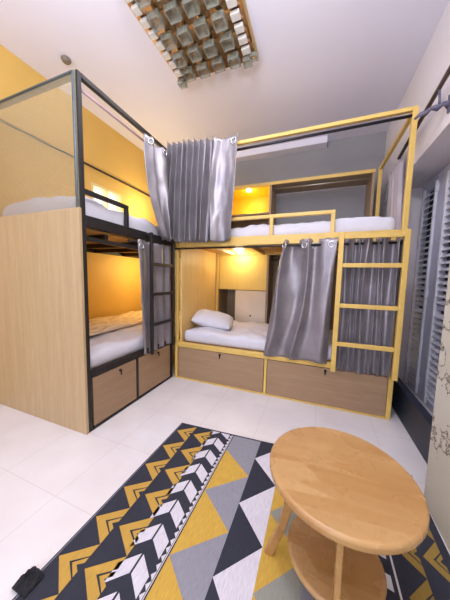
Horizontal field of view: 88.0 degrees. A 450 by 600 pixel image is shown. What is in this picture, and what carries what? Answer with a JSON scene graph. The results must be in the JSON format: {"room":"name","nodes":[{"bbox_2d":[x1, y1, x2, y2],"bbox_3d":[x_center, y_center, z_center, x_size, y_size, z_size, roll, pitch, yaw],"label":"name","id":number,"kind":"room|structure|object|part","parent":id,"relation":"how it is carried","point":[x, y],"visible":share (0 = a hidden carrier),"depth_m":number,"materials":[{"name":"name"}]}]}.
{"room":"dormitory","nodes":[
{"label":"dormitory","id":0,"kind":"room"},
{"bbox_2d":[0,44,158,318],"bbox_3d":[-1.611,-0.664,2.731,0.100,2.920,3.020,3,6,21],"label":"wall","id":1,"kind":"structure","parent":0,"point":[114,282],"depth_m":2.73,"materials":[{"name":"yellow paint"}]},
{"bbox_2d":[91,182,121,211],"bbox_3d":[-1.499,-1.217,2.915,0.089,0.330,0.450,3,6,21],"label":"window","id":2,"kind":"structure","parent":1,"relation":"in","point":[96,188],"depth_m":2.90,"materials":[{"name":"beige glass"}]},
{"bbox_2d":[0,0,449,151],"bbox_3d":[-0.651,-1.885,-0.218,3.860,0.100,7.820,3,6,21],"label":"ceiling","id":3,"kind":"structure","parent":0,"point":[319,62],"depth_m":2.00,"materials":[{"name":"paint"}]},
{"bbox_2d":[61,55,70,64],"bbox_3d":[-1.354,-2.039,1.988,0.076,0.034,0.076,3,6,21],"label":"smoke detector","id":4,"kind":"object","parent":3,"relation":"attached to","point":[66,60],"visible":1,"depth_m":1.97,"materials":[{"name":"grey plastic"}]},
{"bbox_2d":[124,0,257,89],"bbox_3d":[-0.205,-1.937,1.682,0.742,0.129,0.769,3,6,21],"label":"chandelier","id":5,"kind":"object","parent":3,"relation":"attached to","point":[195,38],"visible":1,"depth_m":1.69,"materials":[{"name":"gold metal"}]},
{"bbox_2d":[0,340,449,599],"bbox_3d":[-0.718,1.131,0.064,3.860,0.120,7.820,3,6,21],"label":"floor","id":6,"kind":"structure","parent":0,"point":[54,478],"depth_m":1.50,"materials":[{"name":"white tile"}]},
{"bbox_2d":[0,68,180,434],"bbox_3d":[-1.015,-0.336,2.590,1.092,2.319,2.004,3,6,21],"label":"bunk bed","id":7,"kind":"object","parent":6,"relation":"on","point":[46,373],"visible":0.76,"depth_m":1.66,"materials":[{"name":"beige wood"}]},
{"bbox_2d":[2,196,163,245],"bbox_3d":[-1.028,-0.718,2.574,0.942,0.278,1.892,3,6,21],"label":"mattress","id":8,"kind":"object","parent":7,"relation":"on","point":[93,208],"visible":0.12,"depth_m":1.74,"materials":[{"name":"white fabric"}]},
{"bbox_3d":[-0.923,-0.235,1.523,0.030,2.319,0.030,3,6,21],"label":"post","id":9,"kind":"part","parent":7,"relation":"part of","materials":[{"name":"black metal"}]},
{"bbox_3d":[-1.013,-1.478,2.503,1.030,0.030,1.984,3,6,21],"label":"rail","id":10,"kind":"part","parent":7,"relation":"part of","materials":[{"name":"black metal"}]},
{"bbox_3d":[-0.845,-0.649,1.680,0.028,0.167,0.384,3,6,21],"label":"guard rail","id":11,"kind":"part","parent":7,"relation":"part of","materials":[{"name":"black metal"}]},
{"bbox_3d":[-1.021,-0.527,2.582,0.982,0.076,1.914,3,6,21],"label":"deck rail","id":12,"kind":"part","parent":7,"relation":"part of","materials":[{"name":"black metal"}]},
{"bbox_3d":[-0.727,-1.345,1.888,0.017,0.018,0.945,3,6,21],"label":"curtain rod","id":13,"kind":"part","parent":7,"relation":"part of","materials":[{"name":"black metal"}]},
{"bbox_3d":[-0.852,0.702,1.834,0.014,0.352,0.420,3,6,21],"label":"drawer","id":14,"kind":"part","parent":7,"relation":"part of","materials":[{"name":"laminate"}]},
{"bbox_3d":[-1.039,-0.614,2.565,1.030,0.075,1.944,3,6,21],"label":"bed rail","id":15,"kind":"part","parent":7,"relation":"part of","materials":[{"name":"black metal"}]},
{"bbox_3d":[-0.763,0.477,2.051,0.030,0.050,0.954,3,6,21],"label":"bed rail","id":16,"kind":"part","parent":7,"relation":"part of","materials":[{"name":"black metal"}]},
{"bbox_3d":[-0.767,0.692,2.071,0.030,0.380,0.954,3,6,21],"label":"frame","id":17,"kind":"part","parent":7,"relation":"part of","materials":[{"name":"black metal"}]},
{"bbox_2d":[90,314,179,368],"bbox_3d":[-1.045,0.331,2.670,0.959,0.150,1.890,3,6,21],"label":"mattress","id":18,"kind":"object","parent":7,"relation":"on","point":[106,347],"visible":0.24,"depth_m":1.98,"materials":[{"name":"white fabric"}]},
{"bbox_2d":[89,310,179,335],"bbox_3d":[-1.224,0.231,2.736,0.570,0.058,1.833,3,6,21],"label":"blanket","id":19,"kind":"object","parent":18,"relation":"on","point":[98,325],"visible":0.45,"depth_m":2.55,"materials":[{"name":"beige fabric"}]},
{"bbox_3d":[-0.680,0.664,2.278,0.014,0.352,0.472,3,6,21],"label":"drawer","id":20,"kind":"part","parent":7,"relation":"part of","materials":[{"name":"laminate"}]},
{"bbox_2d":[138,239,171,354],"bbox_3d":[-0.644,-0.021,2.202,0.057,1.012,0.484,3,6,21],"label":"curtain","id":21,"kind":"object","parent":7,"relation":"hanging from","point":[161,254],"visible":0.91,"depth_m":2.20,"materials":[{"name":"fabric"}]},
{"bbox_2d":[144,133,171,240],"bbox_3d":[-0.606,-0.976,2.111,0.109,0.832,0.334,5,6,32],"label":"curtain","id":22,"kind":"object","parent":7,"relation":"hanging from","point":[155,157],"visible":1,"depth_m":2.12,"materials":[{"name":"fabric"}]},
{"bbox_3d":[-0.569,-0.312,2.438,0.030,2.319,0.030,3,6,21],"label":"post","id":23,"kind":"part","parent":7,"relation":"part of","materials":[{"name":"black metal"}]},
{"bbox_2d":[12,423,449,599],"bbox_3d":[-0.022,1.035,0.564,1.460,0.008,2.167,3,6,21],"label":"rug","id":24,"kind":"object","parent":6,"relation":"on","point":[197,520],"visible":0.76,"depth_m":0.95,"materials":[{"name":"multicoloured fabric"}]},
{"bbox_2d":[12,566,44,597],"bbox_3d":[-0.690,0.986,0.819,0.076,0.022,0.070,3,6,21],"label":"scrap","id":25,"kind":"object","parent":24,"relation":"on","point":[27,582],"visible":1,"depth_m":0.81,"materials":[{"name":"black"}]},
{"bbox_2d":[264,427,429,599],"bbox_3d":[0.380,0.795,0.813,0.474,0.442,0.474,3,6,21],"label":"coffee table","id":26,"kind":"object","parent":24,"relation":"on","point":[353,503],"visible":1,"depth_m":0.74,"materials":[{"name":"brown wood"}]},
{"bbox_3d":[0.214,0.799,0.889,0.112,0.410,0.018,4,6,23],"label":"leg","id":27,"kind":"part","parent":26,"relation":"part of","materials":[{"name":"brown wood"}]},
{"bbox_2d":[287,515,386,599],"bbox_3d":[0.383,0.899,0.825,0.314,0.022,0.314,3,6,21],"label":"shelf","id":28,"kind":"object","parent":26,"relation":"attached to","point":[312,554],"depth_m":0.78,"materials":[{"name":"brown wood"}]},
{"bbox_3d":[0.312,0.824,0.647,0.018,0.410,0.112,4,6,23],"label":"leg","id":29,"kind":"part","parent":26,"relation":"part of","materials":[{"name":"brown wood"}]},
{"bbox_2d":[175,105,418,419],"bbox_3d":[0.558,-0.292,2.485,1.982,2.319,1.074,3,6,21],"label":"bunk bed","id":30,"kind":"object","parent":6,"relation":"on","point":[303,381],"visible":0.76,"depth_m":2.05,"materials":[{"name":"yellow wood"}]},
{"bbox_3d":[-0.500,-0.311,2.446,0.034,2.319,0.034,3,6,21],"label":"post","id":31,"kind":"part","parent":30,"relation":"part of","materials":[{"name":"yellow metal"}]},
{"bbox_2d":[167,136,212,242],"bbox_3d":[-0.359,-1.034,2.237,0.527,0.953,0.108,3,6,21],"label":"curtain","id":32,"kind":"object","parent":30,"relation":"hanging from","point":[188,164],"visible":0.88,"depth_m":2.22,"materials":[{"name":"grey fabric"}]},
{"bbox_3d":[-0.103,-0.382,3.293,0.034,2.319,0.034,3,6,21],"label":"post","id":33,"kind":"part","parent":30,"relation":"part of","materials":[{"name":"yellow metal"}]},
{"bbox_3d":[-0.070,0.687,2.352,0.922,0.324,0.016,3,6,21],"label":"drawer","id":34,"kind":"part","parent":30,"relation":"part of","materials":[{"name":"laminate"}]},
{"bbox_2d":[208,133,237,241],"bbox_3d":[-0.024,-1.002,2.133,0.277,0.925,0.054,3,6,17],"label":"curtain","id":35,"kind":"object","parent":30,"relation":"hanging from","point":[224,151],"visible":0.95,"depth_m":2.14,"materials":[{"name":"fabric"}]},
{"bbox_2d":[184,320,332,360],"bbox_3d":[0.563,0.390,2.583,1.860,0.161,0.865,3,6,21],"label":"mattress","id":36,"kind":"object","parent":30,"relation":"on","point":[251,335],"visible":0.38,"depth_m":2.41,"materials":[{"name":"white fabric"}]},
{"bbox_2d":[191,309,232,329],"bbox_3d":[-0.136,0.222,2.698,0.455,0.202,0.335,2,5,8],"label":"pillow","id":37,"kind":"object","parent":36,"relation":"on","point":[203,317],"visible":0.96,"depth_m":2.57,"materials":[{"name":"white fabric"}]},
{"bbox_3d":[0.570,0.488,2.579,1.942,0.050,0.924,3,6,21],"label":"bed rail","id":38,"kind":"part","parent":30,"relation":"part of","materials":[{"name":"yellow metal"}]},
{"bbox_3d":[0.390,0.721,2.189,1.908,0.350,0.034,3,6,21],"label":"frame","id":39,"kind":"part","parent":30,"relation":"part of","materials":[{"name":"yellow metal"}]},
{"bbox_3d":[0.318,-0.669,2.103,1.225,0.180,0.030,3,6,21],"label":"guard rail","id":40,"kind":"part","parent":30,"relation":"part of","materials":[{"name":"yellow metal"}]},
{"bbox_3d":[0.394,-0.475,2.058,1.950,0.024,0.022,3,6,21],"label":"curtain rod","id":41,"kind":"part","parent":30,"relation":"part of","materials":[{"name":"black metal"}]},
{"bbox_3d":[0.602,-0.569,2.501,1.942,0.080,0.970,3,6,21],"label":"bed rail","id":42,"kind":"part","parent":30,"relation":"part of","materials":[{"name":"yellow metal"}]},
{"bbox_2d":[263,237,337,363],"bbox_3d":[0.626,0.006,2.001,0.554,1.040,0.104,3,6,21],"label":"curtain","id":43,"kind":"object","parent":30,"relation":"hanging from","point":[299,322],"visible":0.98,"depth_m":1.99,"materials":[{"name":"fabric"}]},
{"bbox_2d":[230,216,395,236],"bbox_3d":[0.608,-0.664,2.483,1.818,0.159,0.871,3,6,21],"label":"mattress","id":44,"kind":"object","parent":30,"relation":"on","point":[374,223],"visible":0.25,"depth_m":1.95,"materials":[{"name":"white fabric"}]},
{"bbox_3d":[0.596,-1.432,2.412,1.982,0.034,0.936,3,6,21],"label":"rail","id":45,"kind":"part","parent":30,"relation":"part of","materials":[{"name":"yellow metal"}]},
{"bbox_3d":[0.431,-1.347,1.993,1.942,0.040,0.021,3,6,21],"label":"curtain rod","id":46,"kind":"part","parent":30,"relation":"part of","materials":[{"name":"black metal"}]},
{"bbox_3d":[0.832,0.739,2.008,0.946,0.324,0.016,3,6,21],"label":"drawer","id":47,"kind":"part","parent":30,"relation":"part of","materials":[{"name":"laminate"}]},
{"bbox_2d":[335,237,403,377],"bbox_3d":[1.103,0.055,1.808,0.441,1.080,0.081,3,6,21],"label":"curtain","id":48,"kind":"object","parent":30,"relation":"hanging from","point":[365,286],"visible":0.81,"depth_m":1.81,"materials":[{"name":"grey fabric"}]},
{"bbox_3d":[1.654,-0.280,2.622,0.034,2.319,0.034,3,6,21],"label":"post","id":49,"kind":"part","parent":30,"relation":"part of","materials":[{"name":"yellow metal"}]},
{"bbox_3d":[1.317,-0.207,1.752,0.034,2.319,0.034,3,6,21],"label":"post","id":50,"kind":"part","parent":30,"relation":"part of","materials":[{"name":"yellow metal"}]},
{"bbox_2d":[218,169,375,329],"bbox_3d":[0.823,-0.347,3.151,1.855,2.318,0.378,3,6,21],"label":"storage cabinet","id":51,"kind":"object","parent":6,"relation":"on","point":[247,283],"visible":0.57,"depth_m":3.16,"materials":[{"name":"yellow wood"}]},
{"bbox_3d":[0.341,0.112,3.193,0.425,0.475,0.018,3,6,21],"label":"flap door","id":52,"kind":"part","parent":51,"relation":"part of","materials":[{"name":"beige wood"}]},
{"bbox_3d":[1.137,-1.407,2.831,1.105,0.018,0.017,3,6,21],"label":"hanging rod","id":53,"kind":"part","parent":51,"relation":"part of","materials":[{"name":"metal"}]},
{"bbox_2d":[179,131,386,310],"bbox_3d":[0.704,-0.686,3.511,3.860,2.920,0.100,3,6,21],"label":"wall","id":54,"kind":"structure","parent":0,"point":[364,152],"depth_m":3.15,"materials":[{"name":"grey paint"}]},
{"bbox_2d":[236,135,327,162],"bbox_3d":[0.155,-2.121,3.473,2.510,0.080,0.140,3,6,21],"label":"trim","id":55,"kind":"structure","parent":54,"relation":"attached to","point":[316,143],"depth_m":3.19,"materials":[{"name":"paint"}]},
{"bbox_2d":[380,1,449,379],"bbox_3d":[1.728,-0.516,1.925,0.360,2.920,2.140,3,6,21],"label":"wall","id":56,"kind":"structure","parent":0,"point":[432,147],"depth_m":1.93,"materials":[{"name":"white paint"}]},
{"bbox_2d":[391,377,432,463],"bbox_3d":[1.439,0.822,1.897,0.055,0.250,1.630,3,6,21],"label":"baseboard","id":57,"kind":"structure","parent":56,"relation":"attached to","point":[417,421],"depth_m":1.62,"materials":[{"name":"paint"}]},
{"bbox_2d":[397,65,449,159],"bbox_3d":[1.359,-1.287,1.578,0.185,0.224,1.233,3,6,21],"label":"curtain rod","id":58,"kind":"object","parent":56,"relation":"attached to","point":[446,104],"visible":0.94,"depth_m":1.47,"materials":[{"name":"black metal"}]},
{"bbox_2d":[387,155,404,382],"bbox_3d":[1.569,-0.324,2.191,0.048,1.955,0.844,3,6,23],"label":"curtain","id":59,"kind":"object","parent":58,"relation":"hanging from","point":[395,189],"visible":0.33,"depth_m":2.14,"materials":[{"name":"grey fabric"}]},
{"bbox_3d":[1.525,-1.311,1.947,0.027,0.074,0.423,3,6,21],"label":"rod","id":60,"kind":"part","parent":58,"relation":"part of","materials":[{"name":"black metal"}]},
{"bbox_3d":[1.305,-1.326,1.369,0.027,0.110,0.813,3,6,21],"label":"rod","id":61,"kind":"part","parent":58,"relation":"part of","materials":[{"name":"brown metal"}]},
{"bbox_2d":[421,163,449,412],"bbox_3d":[1.773,-0.082,1.864,0.066,2.070,0.450,3,6,21],"label":"window shutter","id":62,"kind":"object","parent":56,"relation":"in","point":[442,262],"depth_m":1.97,"materials":[{"name":"paint"}]},
{"bbox_2d":[424,264,449,551],"bbox_3d":[0.288,-0.215,-1.590,0.510,3.030,5.480,3,6,21],"label":"wall pillar","id":63,"kind":"structure","parent":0,"point":[437,484],"depth_m":1.05,"materials":[{"name":"beige paint"}]},
{"bbox_3d":[1.770,-0.068,1.710,0.080,2.070,1.700,3,6,21],"label":"wall","id":64,"kind":"structure","parent":0,"visible":0},
{"bbox_2d":[404,168,444,398],"bbox_3d":[1.935,-0.117,2.282,0.066,2.070,0.450,3,6,21],"label":"window shutter","id":65,"kind":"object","parent":64,"relation":"in","point":[432,191],"depth_m":2.26,"materials":[{"name":"paint"}]}
]}

